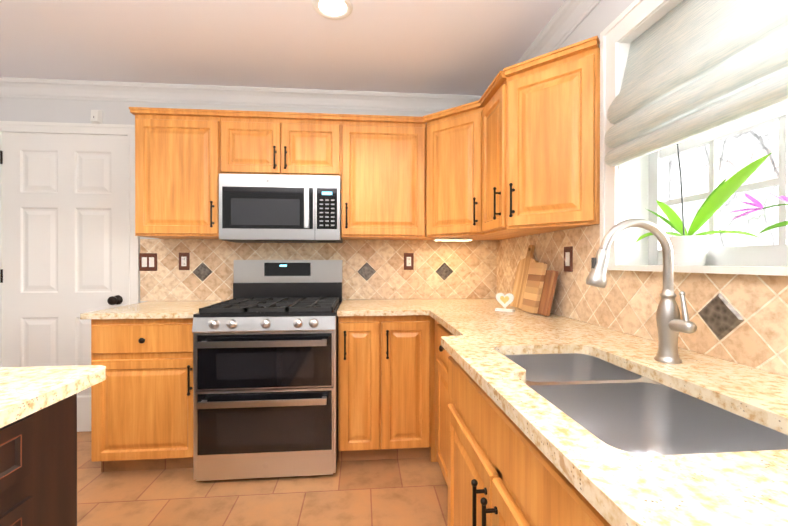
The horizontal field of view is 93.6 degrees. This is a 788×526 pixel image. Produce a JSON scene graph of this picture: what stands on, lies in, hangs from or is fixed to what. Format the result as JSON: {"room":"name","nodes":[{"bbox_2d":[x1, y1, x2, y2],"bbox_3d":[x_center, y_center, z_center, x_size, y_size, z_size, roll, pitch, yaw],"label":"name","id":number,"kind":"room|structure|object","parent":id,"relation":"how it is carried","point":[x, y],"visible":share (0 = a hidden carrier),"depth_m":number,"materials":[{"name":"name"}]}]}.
{"room":"kitchen","nodes":[
{"label":"kitchen","id":0,"kind":"room"},
{"bbox_2d":[0,97,491,302],"bbox_3d":[-1.357,-0.026,2.710,4.700,2.420,0.120,0,0,-5],"label":"wall","id":1,"kind":"structure","parent":0,"point":[48,110],"depth_m":2.59,"materials":[{"name":"white paint"}]},
{"bbox_2d":[0,133,127,431],"bbox_3d":[-2.277,0.141,2.556,0.824,2.069,0.122,0,0,-5],"label":"door","id":2,"kind":"structure","parent":1,"relation":"in","point":[64,231],"depth_m":2.57,"materials":[{"name":"white wood"}]},
{"bbox_2d":[0,121,139,366],"bbox_3d":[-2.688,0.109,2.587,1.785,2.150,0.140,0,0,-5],"label":"door frame","id":3,"kind":"structure","parent":1,"relation":"attached to","point":[128,131],"depth_m":2.58,"materials":[{"name":"white wood"}]},
{"bbox_2d":[90,110,102,123],"bbox_3d":[-2.067,-1.016,2.566,0.064,0.100,0.042,0,0,-5],"label":"detector","id":4,"kind":"object","parent":1,"relation":"attached to","point":[96,116],"visible":0.94,"depth_m":2.55,"materials":[{"name":"white plastic"}]},
{"bbox_2d":[139,253,156,270],"bbox_3d":[-1.729,-0.007,2.604,0.118,0.124,0.008,0,0,-5],"label":"light switch","id":5,"kind":"object","parent":1,"relation":"attached to","point":[147,261],"depth_m":2.60,"materials":[{"name":"brown"}]},
{"bbox_2d":[129,107,220,238],"bbox_3d":[-1.377,-0.566,2.483,0.515,0.791,0.323,0,0,-5],"label":"upper cabinet","id":6,"kind":"object","parent":1,"relation":"attached to","point":[178,151],"depth_m":2.32,"materials":[{"name":"brown wood"}]},
{"bbox_2d":[179,253,189,269],"bbox_3d":[-1.487,-0.011,2.624,0.072,0.124,0.007,0,0,-5],"label":"electrical outlet plate","id":7,"kind":"object","parent":1,"relation":"attached to","point":[184,258],"depth_m":2.62,"materials":[{"name":"brown"}]},
{"bbox_2d":[0,77,481,111],"bbox_3d":[-1.388,-1.186,2.605,4.200,0.100,0.078,0,0,-5],"label":"crown molding","id":8,"kind":"structure","parent":1,"relation":"attached to","point":[9,86],"depth_m":2.62,"materials":[{"name":"white paint"}]},
{"bbox_2d":[221,110,280,174],"bbox_3d":[-0.929,-0.763,2.520,0.380,0.398,0.323,0,0,-5],"label":"upper cabinet","id":9,"kind":"object","parent":1,"relation":"attached to","point":[250,140],"depth_m":2.36,"materials":[{"name":"brown wood"}]},
{"bbox_2d":[219,174,342,242],"bbox_3d":[-0.737,-0.352,2.507,0.754,0.420,0.363,0,0,-5],"label":"over-the-range microwave","id":10,"kind":"object","parent":9,"relation":"attached to","point":[260,208],"visible":0.98,"depth_m":2.35,"materials":[{"name":"grey paint"}]},
{"bbox_2d":[281,112,340,177],"bbox_3d":[-0.550,-0.763,2.553,0.381,0.398,0.323,0,0,-5],"label":"upper cabinet","id":11,"kind":"object","parent":1,"relation":"attached to","point":[310,142],"depth_m":2.39,"materials":[{"name":"brown wood"}]},
{"bbox_2d":[140,239,496,300],"bbox_3d":[-0.502,0.050,2.717,2.574,0.438,0.010,0,0,-5],"label":"backsplash","id":12,"kind":"structure","parent":1,"relation":"attached to","point":[472,265],"depth_m":2.73,"materials":[{"name":"tile"}]},
{"bbox_2d":[341,114,424,239],"bbox_3d":[-0.079,-0.566,2.593,0.560,0.791,0.323,0,0,-5],"label":"upper cabinet","id":13,"kind":"object","parent":1,"relation":"attached to","point":[383,156],"depth_m":2.43,"materials":[{"name":"brown wood"}]},
{"bbox_2d":[404,253,413,269],"bbox_3d":[0.111,-0.011,2.760,0.072,0.124,0.007,0,0,-5],"label":"electrical outlet plate","id":14,"kind":"object","parent":1,"relation":"attached to","point":[408,257],"depth_m":2.76,"materials":[{"name":"brown"}]},
{"bbox_2d":[425,108,480,235],"bbox_3d":[0.372,-0.541,2.325,0.296,0.718,0.274,0,0,-5],"label":"upper cabinet","id":15,"kind":"object","parent":1,"relation":"attached to","point":[452,135],"depth_m":2.31,"materials":[{"name":"brown wood"}]},
{"bbox_2d":[193,262,743,339],"bbox_3d":[-0.247,0.108,1.811,2.221,0.222,1.838,0,0,-5],"label":"accent tiles","id":16,"kind":"object","parent":1,"relation":"attached to","point":[719,314],"depth_m":1.07,"materials":[{"name":"tile"}]},
{"bbox_2d":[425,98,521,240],"bbox_3d":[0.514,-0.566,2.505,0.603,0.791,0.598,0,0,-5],"label":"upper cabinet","id":17,"kind":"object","parent":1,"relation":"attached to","point":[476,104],"depth_m":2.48,"materials":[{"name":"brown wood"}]},
{"bbox_2d":[77,431,447,525],"bbox_3d":[-1.162,1.239,0.421,4.700,0.100,4.720,0,0,-5],"label":"floor","id":18,"kind":"structure","parent":0,"point":[399,492],"depth_m":1.87,"materials":[{"name":"tile"}]},
{"bbox_2d":[0,389,84,525],"bbox_3d":[-1.339,0.749,-0.170,1.308,0.883,2.075,0,0,-5],"label":"kitchen island","id":19,"kind":"object","parent":18,"relation":"on","point":[38,445],"depth_m":0.82,"materials":[{"name":"brown wood"}]},
{"bbox_2d":[0,365,105,428],"bbox_3d":[-1.350,0.291,-0.159,1.388,0.030,2.200,0,0,-5],"label":"island countertop","id":20,"kind":"structure","parent":19,"relation":"on","point":[24,391],"depth_m":0.84,"materials":[{"name":"beige stone"}]},
{"bbox_2d":[91,318,192,471],"bbox_3d":[-1.393,0.744,2.318,0.572,0.882,0.654,0,0,-5],"label":"base cabinet","id":21,"kind":"object","parent":18,"relation":"on","point":[142,411],"depth_m":2.03,"materials":[{"name":"brown wood"}]},
{"bbox_2d":[80,301,222,318],"bbox_3d":[-1.407,0.285,2.323,0.604,0.030,0.644,0,0,-5],"label":"countertop","id":22,"kind":"structure","parent":21,"relation":"on","point":[149,309],"depth_m":2.09,"materials":[{"name":"beige stone"}]},
{"bbox_2d":[192,260,341,480],"bbox_3d":[-0.721,0.582,2.317,0.751,1.205,0.746,0,0,-5],"label":"range","id":23,"kind":"object","parent":18,"relation":"on","point":[265,371],"visible":1,"depth_m":2.01,"materials":[{"name":"grey paint"}]},
{"bbox_2d":[338,315,410,460],"bbox_3d":[-0.070,0.743,2.439,0.552,0.882,0.638,0,0,-5],"label":"base cabinet","id":24,"kind":"object","parent":18,"relation":"on","point":[409,386],"depth_m":2.14,"materials":[{"name":"brown wood"}]},
{"bbox_2d":[337,299,427,315],"bbox_3d":[-0.086,0.285,2.429,0.526,0.030,0.654,0,0,-5],"label":"countertop","id":25,"kind":"structure","parent":24,"relation":"on","point":[348,307],"depth_m":2.30,"materials":[{"name":"beige stone"}]},
{"bbox_2d":[411,315,610,525],"bbox_3d":[0.568,0.746,1.108,0.733,0.882,3.398,0,0,-5],"label":"base cabinet","id":26,"kind":"object","parent":18,"relation":"on","point":[494,474],"depth_m":1.00,"materials":[{"name":"brown wood"}]},
{"bbox_2d":[404,298,787,525],"bbox_3d":[0.554,0.288,1.096,0.764,0.030,3.419,0,0,-5],"label":"countertop","id":27,"kind":"structure","parent":26,"relation":"on","point":[613,486],"depth_m":0.69,"materials":[{"name":"beige stone"}]},
{"bbox_2d":[495,293,514,311],"bbox_3d":[0.624,0.220,2.081,0.100,0.102,0.040,0,0,33],"label":"decor","id":28,"kind":"object","parent":27,"relation":"on","point":[504,300],"visible":1,"depth_m":2.07,"materials":[{"name":"white plastic"}]},
{"bbox_2d":[510,245,557,315],"bbox_3d":[0.775,0.080,2.091,0.111,0.380,0.469,0,0,1],"label":"cutting board","id":29,"kind":"object","parent":27,"relation":"on","point":[534,286],"visible":0.98,"depth_m":2.01,"materials":[{"name":"brown wood"}]},
{"bbox_2d":[586,218,696,363],"bbox_3d":[0.664,0.075,1.001,0.268,0.397,0.110,0,0,-5],"label":"faucet","id":30,"kind":"object","parent":27,"relation":"on","point":[671,324],"visible":1,"depth_m":1.01,"materials":[{"name":"silver metal"}]},
{"bbox_2d":[504,353,787,455],"bbox_3d":[0.485,0.405,0.885,0.413,0.200,0.724,0,0,-5],"label":"sink","id":31,"kind":"object","parent":27,"relation":"in","point":[614,406],"visible":0.4,"depth_m":0.93,"materials":[{"name":"silver metal"}]},
{"bbox_2d":[0,0,564,95],"bbox_3d":[-1.162,-1.281,0.415,4.700,0.100,4.720,0,0,-5],"label":"ceiling","id":32,"kind":"structure","parent":0,"point":[463,47],"depth_m":2.07,"materials":[{"name":"white paint"}]},
{"bbox_2d":[313,0,352,19],"bbox_3d":[-0.294,-1.231,1.779,0.190,0.007,0.190,0,0,-5],"label":"recessed light","id":33,"kind":"object","parent":32,"relation":"in","point":[335,9],"visible":1,"depth_m":1.79,"materials":[{"name":"white"}]},
{"bbox_2d":[497,0,633,240],"bbox_3d":[1.085,-0.021,0.549,0.200,2.420,4.600,0,0,-5],"label":"wall","id":34,"kind":"structure","parent":0,"point":[600,17],"depth_m":1.62,"materials":[{"name":"white paint"}]},
{"bbox_2d":[481,68,546,235],"bbox_3d":[0.694,-0.565,2.044,0.323,0.791,0.348,0,0,-5],"label":"upper cabinet","id":35,"kind":"object","parent":34,"relation":"attached to","point":[493,99],"depth_m":2.01,"materials":[{"name":"brown wood"}]},
{"bbox_2d":[505,36,599,231],"bbox_3d":[0.717,-0.540,1.720,0.284,0.718,0.284,0,0,-5],"label":"upper cabinet","id":36,"kind":"object","parent":34,"relation":"attached to","point":[513,151],"depth_m":1.69,"materials":[{"name":"brown wood"}]},
{"bbox_2d":[516,0,600,63],"bbox_3d":[0.947,-1.181,0.534,0.078,0.100,4.600,0,0,-5],"label":"crown molding","id":37,"kind":"structure","parent":34,"relation":"attached to","point":[566,20],"depth_m":1.86,"materials":[{"name":"white paint"}]},
{"bbox_2d":[564,246,572,271],"bbox_3d":[0.861,-0.019,1.834,0.008,0.124,0.072,0,0,-5],"label":"electrical outlet plate","id":38,"kind":"object","parent":34,"relation":"attached to","point":[568,251],"depth_m":1.82,"materials":[{"name":"brown"}]},
{"bbox_2d":[497,224,787,376],"bbox_3d":[0.938,0.054,1.038,0.010,0.438,3.600,0,0,-5],"label":"backsplash","id":39,"kind":"structure","parent":34,"relation":"attached to","point":[629,301],"depth_m":1.30,"materials":[{"name":"tile"}]},
{"bbox_2d":[600,0,787,275],"bbox_3d":[1.048,-0.472,0.782,0.235,1.005,1.614,0,0,-5],"label":"window","id":40,"kind":"structure","parent":34,"relation":"in","point":[637,188],"depth_m":1.42,"materials":[{"name":"white wood"}]},
{"bbox_2d":[604,0,787,166],"bbox_3d":[0.958,-0.632,0.774,0.116,0.497,1.422,0,0,-5],"label":"roman shade","id":41,"kind":"object","parent":40,"relation":"attached to","point":[694,68],"visible":0.96,"depth_m":1.10,"materials":[{"name":"fabric"}]},
{"bbox_2d":[636,143,770,265],"bbox_3d":[0.988,-0.236,1.198,0.124,0.488,0.513,0,0,-5],"label":"potted orchid","id":42,"kind":"object","parent":40,"relation":"on","point":[690,249],"visible":0.92,"depth_m":1.19,"materials":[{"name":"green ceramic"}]},
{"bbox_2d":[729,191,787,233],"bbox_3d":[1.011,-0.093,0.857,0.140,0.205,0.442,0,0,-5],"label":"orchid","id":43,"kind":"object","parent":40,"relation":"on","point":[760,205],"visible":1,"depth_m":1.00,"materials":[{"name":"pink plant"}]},
{"label":"outside","id":44,"kind":"structure","parent":0,"visible":0},
{"bbox_2d":[668,121,778,246],"bbox_3d":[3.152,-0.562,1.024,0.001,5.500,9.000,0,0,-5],"label":"window glass","id":45,"kind":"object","parent":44,"point":[689,166],"depth_m":3.20,"materials":[{"name":"white"}]}
]}

